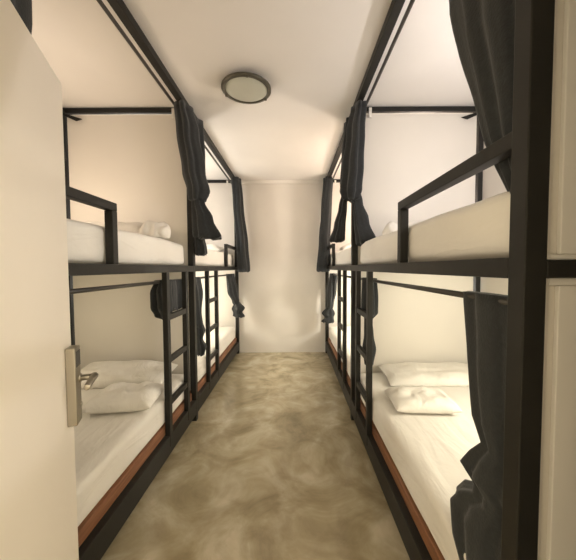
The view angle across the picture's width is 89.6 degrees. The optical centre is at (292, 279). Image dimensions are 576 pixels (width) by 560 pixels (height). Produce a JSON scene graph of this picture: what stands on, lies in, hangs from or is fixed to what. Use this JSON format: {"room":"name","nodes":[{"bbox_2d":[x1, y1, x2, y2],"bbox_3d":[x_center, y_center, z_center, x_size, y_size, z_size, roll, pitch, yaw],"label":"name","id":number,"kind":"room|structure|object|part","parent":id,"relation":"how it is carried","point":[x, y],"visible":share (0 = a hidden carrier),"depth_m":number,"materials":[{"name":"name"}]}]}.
{"room":"dormitory","nodes":[
{"label":"dormitory","id":0,"kind":"room"},
{"bbox_2d":[67,115,189,373],"bbox_3d":[-1.416,-0.214,2.531,1.005,2.390,0.025,0,2,0],"label":"wall","id":1,"kind":"structure","parent":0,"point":[132,162],"depth_m":2.50,"materials":[{"name":"white paint"}]},
{"bbox_2d":[32,0,474,179],"bbox_3d":[-0.180,-1.482,1.490,3.819,0.100,6.300,0,2,0],"label":"ceiling","id":2,"kind":"structure","parent":0,"point":[314,56],"depth_m":1.95,"materials":[{"name":"white paint"}]},
{"bbox_2d":[221,72,270,103],"bbox_3d":[-0.344,-1.422,2.143,0.364,0.071,0.364,0,2,0],"label":"ceiling lamp","id":3,"kind":"object","parent":2,"relation":"attached to","point":[240,87],"visible":1,"depth_m":2.10,"materials":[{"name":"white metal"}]},
{"bbox_3d":[-0.344,-1.403,2.144,0.306,0.034,0.306,0,2,0],"label":"lamp shade","id":4,"kind":"part","parent":3,"relation":"part of","materials":[{"name":"white glass"}]},
{"bbox_2d":[101,352,409,559],"bbox_3d":[-0.168,1.335,1.607,3.819,0.100,6.300,0,2,0],"label":"floor","id":5,"kind":"structure","parent":0,"point":[274,464],"depth_m":1.84,"materials":[{"name":"concrete"}]},
{"bbox_2d":[62,0,197,559],"bbox_3d":[-1.414,-0.067,1.598,1.118,2.714,1.920,0,2,0],"label":"bunk bed","id":6,"kind":"object","parent":5,"relation":"on","point":[100,527],"visible":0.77,"depth_m":1.81,"materials":[{"name":"black paint"}]},
{"bbox_2d":[10,0,31,34],"bbox_3d":[-0.912,-0.730,0.846,0.104,1.220,0.346,0,2,8],"label":"curtain","id":7,"kind":"object","parent":6,"relation":"hanging from","point":[23,7],"visible":0.09,"depth_m":0.96,"materials":[{"name":"grey fabric"}]},
{"bbox_3d":[-1.954,-0.103,2.533,0.040,2.714,0.050,0,2,0],"label":"post","id":8,"kind":"part","parent":6,"relation":"part of","materials":[{"name":"black paint"}]},
{"bbox_3d":[-0.884,-0.340,1.052,0.040,0.040,0.750,0,2,0],"label":"guard rail","id":9,"kind":"part","parent":6,"relation":"part of","materials":[{"name":"black metal"}]},
{"bbox_3d":[-0.933,0.033,1.607,0.021,0.021,1.832,0,2,0],"label":"curtain rod","id":10,"kind":"part","parent":6,"relation":"part of","materials":[{"name":"grey metal"}]},
{"bbox_2d":[67,219,183,264],"bbox_3d":[-1.409,-0.184,1.609,1.002,0.201,1.755,0,2,0],"label":"mattress","id":11,"kind":"object","parent":6,"relation":"on","point":[85,241],"visible":0.55,"depth_m":1.55,"materials":[{"name":"white fabric"}]},
{"bbox_2d":[86,222,143,233],"bbox_3d":[-1.422,-0.379,2.246,0.698,0.157,0.342,0,2,0],"label":"pillow","id":12,"kind":"object","parent":11,"relation":"on","point":[134,227],"visible":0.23,"depth_m":2.11,"materials":[{"name":"white fabric"}]},
{"bbox_2d":[140,220,170,238],"bbox_3d":[-1.002,-0.368,2.118,0.210,0.130,0.155,0,2,-6],"label":"pillow","id":13,"kind":"object","parent":11,"relation":"on","point":[162,230],"visible":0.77,"depth_m":2.06,"materials":[{"name":"white fabric"}]},
{"bbox_2d":[74,374,183,525],"bbox_3d":[-1.397,0.931,1.656,1.020,0.205,1.754,0,2,0],"label":"mattress","id":14,"kind":"object","parent":6,"relation":"on","point":[106,444],"visible":0.25,"depth_m":1.55,"materials":[{"name":"white fabric"}]},
{"bbox_2d":[82,381,163,413],"bbox_3d":[-1.097,0.760,1.913,0.407,0.123,0.326,-1,2,-7],"label":"pillow","id":15,"kind":"object","parent":14,"relation":"on","point":[119,397],"visible":0.98,"depth_m":1.80,"materials":[{"name":"white fabric"}]},
{"bbox_2d":[81,360,177,388],"bbox_3d":[-1.357,0.738,2.302,0.756,0.143,0.342,0,2,0],"label":"pillow","id":16,"kind":"object","parent":14,"relation":"on","point":[134,371],"visible":0.73,"depth_m":2.24,"materials":[{"name":"white fabric"}]},
{"bbox_3d":[-0.946,-1.369,1.549,0.021,0.021,1.832,0,2,0],"label":"curtain rod","id":17,"kind":"part","parent":6,"relation":"part of","materials":[{"name":"grey metal"}]},
{"bbox_3d":[-0.875,1.162,1.649,0.045,0.130,1.820,0,2,0],"label":"rail","id":18,"kind":"part","parent":6,"relation":"part of","materials":[{"name":"black paint"}]},
{"bbox_3d":[-0.889,-1.400,1.543,0.050,0.050,1.820,0,2,0],"label":"rail","id":19,"kind":"part","parent":6,"relation":"part of","materials":[{"name":"black metal"}]},
{"bbox_2d":[150,279,181,319],"bbox_3d":[-0.941,0.147,2.209,0.127,0.305,0.440,0,2,0],"label":"curtain","id":20,"kind":"object","parent":6,"relation":"hanging from","point":[175,285],"visible":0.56,"depth_m":2.07,"materials":[{"name":"grey fabric"}]},
{"bbox_3d":[-0.883,-0.108,2.533,0.050,2.714,0.050,0,2,0],"label":"post","id":21,"kind":"part","parent":6,"relation":"part of","materials":[{"name":"black metal"}]},
{"bbox_2d":[174,99,221,240],"bbox_3d":[-0.770,-0.869,2.374,0.367,1.070,0.216,0,2,0],"label":"curtain","id":22,"kind":"object","parent":6,"relation":"hanging from","point":[187,130],"visible":1,"depth_m":2.33,"materials":[{"name":"grey fabric"}]},
{"bbox_2d":[174,99,209,201],"bbox_3d":[-0.818,-1.013,2.368,0.272,0.780,0.216,0,2,0],"label":"drape","id":23,"kind":"object","parent":22,"relation":"hanging from","point":[187,130],"depth_m":2.31,"materials":[{"name":"grey fabric"}]},
{"bbox_2d":[194,113,239,410],"bbox_3d":[-1.415,-0.148,3.566,1.118,2.714,2.022,0,2,0],"label":"bunk bed","id":24,"kind":"object","parent":5,"relation":"on","point":[206,384],"visible":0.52,"depth_m":3.28,"materials":[{"name":"black paint"}]},
{"bbox_2d":[192,117,207,255],"bbox_3d":[-0.846,-0.822,2.583,0.142,1.220,0.326,-1,3,-20],"label":"curtain","id":25,"kind":"object","parent":24,"relation":"hanging from","point":[200,248],"visible":0.18,"depth_m":2.53,"materials":[{"name":"grey fabric"}]},
{"bbox_2d":[195,117,205,170],"bbox_3d":[-0.855,-1.062,2.595,0.142,0.740,0.280,-1,3,-20],"label":"drape","id":26,"kind":"object","parent":25,"relation":"hanging from","point":[200,123],"depth_m":2.59,"materials":[{"name":"grey fabric"}]},
{"bbox_2d":[196,277,206,355],"bbox_3d":[-0.920,0.357,2.759,0.124,0.770,0.272,0,2,14],"label":"curtain","id":27,"kind":"object","parent":24,"relation":"hanging from","point":[201,345],"visible":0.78,"depth_m":2.78,"materials":[{"name":"grey fabric"}]},
{"bbox_2d":[196,277,202,328],"bbox_3d":[-0.925,0.222,2.758,0.105,0.500,0.278,0,2,0],"label":"drape","id":28,"kind":"object","parent":27,"relation":"hanging from","point":[199,290],"depth_m":2.76,"materials":[{"name":"grey fabric"}]},
{"bbox_2d":[195,249,232,266],"bbox_3d":[-1.410,-0.264,3.557,1.004,0.200,1.877,0,2,0],"label":"mattress","id":29,"kind":"object","parent":24,"relation":"on","point":[213,258],"visible":0.24,"depth_m":3.32,"materials":[{"name":"white fabric"}]},
{"bbox_2d":[206,244,223,251],"bbox_3d":[-1.362,-0.454,4.224,0.679,0.141,0.344,0,2,0],"label":"pillow","id":30,"kind":"object","parent":29,"relation":"on","point":[209,246],"visible":0.23,"depth_m":4.11,"materials":[{"name":"white fabric"}]},
{"bbox_3d":[-0.889,-1.480,3.487,0.050,0.050,1.970,0,2,0],"label":"rail","id":31,"kind":"part","parent":24,"relation":"part of","materials":[{"name":"black metal"}]},
{"bbox_3d":[-0.933,-0.048,3.550,0.021,0.021,1.982,0,2,0],"label":"curtain rod","id":32,"kind":"part","parent":24,"relation":"part of","materials":[{"name":"grey metal"}]},
{"bbox_2d":[197,327,234,380],"bbox_3d":[-1.397,0.850,3.603,1.018,0.205,1.874,0,2,0],"label":"mattress","id":33,"kind":"object","parent":24,"relation":"on","point":[226,334],"visible":0.2,"depth_m":3.66,"materials":[{"name":"white fabric"}]},
{"bbox_3d":[-0.946,-1.450,3.492,0.021,0.021,1.982,0,2,0],"label":"curtain rod","id":34,"kind":"part","parent":24,"relation":"part of","materials":[{"name":"grey metal"}]},
{"bbox_3d":[-0.876,1.081,3.593,0.045,0.130,1.970,0,2,0],"label":"rail","id":35,"kind":"part","parent":24,"relation":"part of","materials":[{"name":"black paint"}]},
{"bbox_3d":[-0.885,-0.469,4.159,0.040,0.040,0.710,0,2,0],"label":"guard rail","id":36,"kind":"part","parent":24,"relation":"part of","materials":[{"name":"black metal"}]},
{"bbox_2d":[226,274,244,317],"bbox_3d":[-0.856,0.237,4.320,0.257,0.660,0.340,0,2,0],"label":"curtain","id":37,"kind":"object","parent":24,"relation":"hanging from","point":[238,308],"visible":1,"depth_m":4.29,"materials":[{"name":"grey fabric"}]},
{"bbox_2d":[226,274,239,304],"bbox_3d":[-0.891,0.147,4.317,0.186,0.480,0.340,0,2,0],"label":"drape","id":38,"kind":"object","parent":37,"relation":"hanging from","point":[232,289],"depth_m":4.24,"materials":[{"name":"grey fabric"}]},
{"bbox_3d":[-0.884,-0.192,4.551,0.050,2.714,0.050,0,2,0],"label":"post","id":39,"kind":"part","parent":24,"relation":"part of","materials":[{"name":"black metal"}]},
{"bbox_2d":[231,177,249,271],"bbox_3d":[-0.783,-0.810,4.348,0.272,1.390,0.245,0,2,0],"label":"curtain","id":40,"kind":"object","parent":24,"relation":"hanging from","point":[242,249],"visible":1,"depth_m":4.25,"materials":[{"name":"grey fabric"}]},
{"bbox_2d":[325,115,350,408],"bbox_3d":[1.066,-0.159,3.566,1.118,2.714,2.022,0,2,0],"label":"bunk bed","id":41,"kind":"object","parent":5,"relation":"on","point":[340,367],"visible":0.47,"depth_m":3.29,"materials":[{"name":"black paint"}]},
{"bbox_2d":[316,176,332,271],"bbox_3d":[0.476,-0.816,4.351,0.248,1.390,0.257,0,2,0],"label":"curtain","id":42,"kind":"object","parent":41,"relation":"hanging from","point":[323,259],"visible":0.94,"depth_m":4.25,"materials":[{"name":"grey fabric"}]},
{"bbox_3d":[0.535,-0.198,4.551,0.050,2.714,0.050,0,2,0],"label":"post","id":43,"kind":"part","parent":41,"relation":"part of","materials":[{"name":"black metal"}]},
{"bbox_2d":[321,273,336,323],"bbox_3d":[0.564,0.277,4.298,0.209,0.750,0.365,-1,2,-17],"label":"curtain","id":44,"kind":"object","parent":41,"relation":"hanging from","point":[328,313],"visible":0.99,"depth_m":4.29,"materials":[{"name":"grey fabric"}]},
{"bbox_2d":[326,273,336,309],"bbox_3d":[0.582,0.182,4.302,0.159,0.560,0.370,0,2,0],"label":"drape","id":45,"kind":"object","parent":44,"relation":"hanging from","point":[331,290],"depth_m":4.22,"materials":[{"name":"grey fabric"}]},
{"bbox_3d":[0.587,-1.456,3.492,0.021,0.021,1.982,0,2,0],"label":"curtain rod","id":46,"kind":"part","parent":41,"relation":"part of","materials":[{"name":"grey metal"}]},
{"bbox_3d":[0.538,1.075,3.593,0.045,0.130,1.970,0,2,0],"label":"rail","id":47,"kind":"part","parent":41,"relation":"part of","materials":[{"name":"black paint"}]},
{"bbox_3d":[0.529,-1.487,3.487,0.050,0.050,1.970,0,2,0],"label":"rail","id":48,"kind":"part","parent":41,"relation":"part of","materials":[{"name":"black metal"}]},
{"bbox_2d":[329,117,348,242],"bbox_3d":[0.482,-0.888,2.600,0.295,1.100,0.227,-2,3,-36],"label":"curtain","id":49,"kind":"object","parent":41,"relation":"hanging from","point":[338,233],"visible":0.49,"depth_m":2.55,"materials":[{"name":"grey fabric"}]},
{"bbox_2d":[340,117,348,184],"bbox_3d":[0.504,-1.069,2.619,0.146,0.740,0.298,1,3,23],"label":"drape","id":50,"kind":"object","parent":49,"relation":"hanging from","point":[345,124],"depth_m":2.56,"materials":[{"name":"grey fabric"}]},
{"bbox_2d":[329,326,350,378],"bbox_3d":[1.058,0.840,3.603,1.019,0.204,1.876,0,2,0],"label":"mattress","id":51,"kind":"object","parent":41,"relation":"on","point":[332,330],"visible":0.19,"depth_m":3.72,"materials":[{"name":"white fabric"}]},
{"bbox_2d":[330,247,350,265],"bbox_3d":[1.061,-0.275,3.556,1.002,0.200,1.874,0,2,0],"label":"mattress","id":52,"kind":"object","parent":41,"relation":"on","point":[343,257],"visible":0.16,"depth_m":3.29,"materials":[{"name":"white fabric"}]},
{"bbox_2d":[339,243,350,249],"bbox_3d":[1.038,-0.465,4.224,0.679,0.142,0.344,0,2,0],"label":"pillow","id":53,"kind":"object","parent":52,"relation":"on","point":[346,245],"visible":0.1,"depth_m":4.17,"materials":[{"name":"white fabric"}]},
{"bbox_2d":[350,0,575,559],"bbox_3d":[1.067,-0.078,1.598,1.118,2.714,1.920,0,2,0],"label":"bunk bed","id":54,"kind":"object","parent":5,"relation":"on","point":[527,267],"visible":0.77,"depth_m":0.67,"materials":[{"name":"black paint"}]},
{"bbox_3d":[0.535,-0.114,2.533,0.050,2.714,0.050,0,2,0],"label":"post","id":55,"kind":"part","parent":54,"relation":"part of","materials":[{"name":"black metal"}]},
{"bbox_2d":[340,100,375,246],"bbox_3d":[0.545,-0.844,2.368,0.290,1.130,0.217,1,3,32],"label":"curtain","id":56,"kind":"object","parent":54,"relation":"hanging from","point":[353,158],"visible":0.98,"depth_m":2.32,"materials":[{"name":"grey fabric"}]},
{"bbox_2d":[340,100,366,203],"bbox_3d":[0.508,-1.022,2.376,0.215,0.775,0.197,2,3,38],"label":"drape","id":57,"kind":"object","parent":56,"relation":"hanging from","point":[353,158],"depth_m":2.31,"materials":[{"name":"grey fabric"}]},
{"bbox_2d":[361,277,377,365],"bbox_3d":[0.605,0.333,2.338,0.120,0.700,0.285,0,2,0],"label":"curtain","id":58,"kind":"object","parent":54,"relation":"hanging from","point":[375,286],"visible":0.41,"depth_m":2.28,"materials":[{"name":"grey fabric"}]},
{"bbox_2d":[361,277,377,317],"bbox_3d":[0.604,0.148,2.330,0.120,0.330,0.285,0,2,0],"label":"drape","id":59,"kind":"object","parent":58,"relation":"hanging from","point":[375,287],"depth_m":2.25,"materials":[{"name":"grey fabric"}]},
{"bbox_3d":[0.530,-1.406,1.543,0.050,0.050,1.820,0,2,0],"label":"rail","id":60,"kind":"part","parent":54,"relation":"part of","materials":[{"name":"black metal"}]},
{"bbox_3d":[0.587,-1.376,1.549,0.021,0.021,1.832,0,2,0],"label":"curtain rod","id":61,"kind":"part","parent":54,"relation":"part of","materials":[{"name":"grey metal"}]},
{"bbox_3d":[0.538,1.155,1.649,0.045,0.130,1.820,0,2,0],"label":"rail","id":62,"kind":"part","parent":54,"relation":"part of","materials":[{"name":"black paint"}]},
{"bbox_2d":[358,113,476,372],"bbox_3d":[1.067,-0.225,2.531,1.005,2.390,0.025,0,2,0],"label":"wall","id":63,"kind":"structure","parent":54,"relation":"attached to","point":[404,153],"depth_m":2.50,"materials":[{"name":"white paint"}]},
{"bbox_2d":[360,372,479,559],"bbox_3d":[1.059,0.920,1.655,1.020,0.205,1.756,0,2,0],"label":"mattress","id":64,"kind":"object","parent":54,"relation":"on","point":[427,450],"visible":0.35,"depth_m":1.47,"materials":[{"name":"white fabric"}]},
{"bbox_2d":[378,362,468,386],"bbox_3d":[1.133,0.747,2.323,0.815,0.107,0.344,0,2,0],"label":"pillow","id":65,"kind":"object","parent":64,"relation":"on","point":[414,374],"visible":0.77,"depth_m":2.23,"materials":[{"name":"white fabric"}]},
{"bbox_2d":[384,386,462,413],"bbox_3d":[0.823,0.763,1.873,0.388,0.100,0.288,0,2,3],"label":"pillow","id":66,"kind":"object","parent":64,"relation":"on","point":[406,399],"visible":1,"depth_m":1.78,"materials":[{"name":"white fabric"}]},
{"bbox_3d":[0.586,0.026,1.607,0.021,0.021,1.832,0,2,0],"label":"curtain rod","id":67,"kind":"part","parent":54,"relation":"part of","materials":[{"name":"grey metal"}]},
{"bbox_2d":[361,191,509,263],"bbox_3d":[1.061,-0.195,1.608,1.003,0.201,1.754,0,2,0],"label":"mattress","id":68,"kind":"object","parent":54,"relation":"on","point":[478,230],"visible":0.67,"depth_m":1.00,"materials":[{"name":"white fabric"}]},
{"bbox_2d":[382,221,408,234],"bbox_3d":[0.769,-0.372,2.144,0.210,0.120,0.154,-1,2,-17],"label":"pillow","id":69,"kind":"object","parent":68,"relation":"on","point":[391,226],"visible":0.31,"depth_m":2.10,"materials":[{"name":"white fabric"}]},
{"bbox_2d":[408,221,421,225],"bbox_3d":[1.158,-0.391,2.256,0.698,0.158,0.342,0,2,0],"label":"pillow","id":70,"kind":"object","parent":68,"relation":"on","point":[411,222],"visible":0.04,"depth_m":2.21,"materials":[{"name":"white fabric"}]},
{"bbox_3d":[0.534,-0.346,1.052,0.040,0.040,0.750,0,2,0],"label":"guard rail","id":71,"kind":"part","parent":54,"relation":"part of","materials":[{"name":"black metal"}]},
{"bbox_3d":[1.605,-0.119,2.533,0.040,2.714,0.050,0,2,0],"label":"post","id":72,"kind":"part","parent":54,"relation":"part of","materials":[{"name":"black metal"}]},
{"bbox_2d":[450,291,507,559],"bbox_3d":[0.603,0.533,0.901,0.138,0.980,0.328,0,2,0],"label":"curtain","id":73,"kind":"object","parent":54,"relation":"hanging from","point":[476,504],"visible":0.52,"depth_m":0.85,"materials":[{"name":"grey fabric"}]},
{"bbox_2d":[449,0,515,192],"bbox_3d":[0.596,-0.767,0.913,0.108,1.164,0.464,0,2,0],"label":"curtain","id":74,"kind":"object","parent":54,"relation":"hanging from","point":[483,30],"visible":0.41,"depth_m":0.82,"materials":[{"name":"grey fabric"}]},
{"bbox_3d":[0.536,-0.037,0.664,0.050,2.714,0.050,0,2,0],"label":"post","id":75,"kind":"part","parent":54,"relation":"part of","materials":[{"name":"black metal"}]},
{"bbox_2d":[196,183,350,351],"bbox_3d":[-0.174,-0.202,4.646,3.619,2.720,0.100,0,2,0],"label":"wall","id":76,"kind":"structure","parent":0,"point":[282,295],"depth_m":4.60,"materials":[{"name":"white paint"}]},
{"bbox_2d":[208,180,322,183],"bbox_3d":[-0.180,-1.533,4.528,3.619,0.050,0.025,0,2,0],"label":"trim","id":77,"kind":"structure","parent":76,"relation":"attached to","point":[242,181],"depth_m":4.52,"materials":[{"name":"white paint"}]},
{"bbox_2d":[480,144,507,294],"bbox_3d":[1.685,-0.119,2.447,0.100,2.720,4.500,0,2,0],"label":"wall","id":78,"kind":"structure","parent":0,"point":[493,185],"depth_m":2.37,"materials":[{"name":"white paint"}]},
{"bbox_2d":[539,0,563,559],"bbox_3d":[1.066,-0.023,0.681,1.009,2.640,0.018,0,2,0],"label":"wall","id":79,"kind":"structure","parent":0,"point":[560,3],"depth_m":0.67,"materials":[{"name":"white painted plaster"}]},
{"bbox_2d":[537,0,575,559],"bbox_3d":[1.066,-0.022,0.663,1.009,2.640,0.017,0,2,0],"label":"trim","id":80,"kind":"structure","parent":79,"relation":"attached to","point":[561,514],"depth_m":0.67,"materials":[{"name":"white"}]},
{"bbox_3d":[-0.174,-0.020,0.249,3.619,2.720,0.100,0,2,0],"label":"wall","id":81,"kind":"structure","parent":0,"visible":0},
{"bbox_2d":[0,0,97,559],"bbox_3d":[-0.638,0.320,0.702,0.124,1.992,0.800,-1,3,-22],"label":"door","id":82,"kind":"structure","parent":81,"relation":"in","point":[41,377],"depth_m":0.78,"materials":[{"name":"beige paint"}]},
{"bbox_3d":[-0.732,0.400,1.024,0.058,0.120,0.120,-1,3,-22],"label":"lever","id":83,"kind":"part","parent":82,"relation":"part of","materials":[{"name":"silver metal"}]}
]}

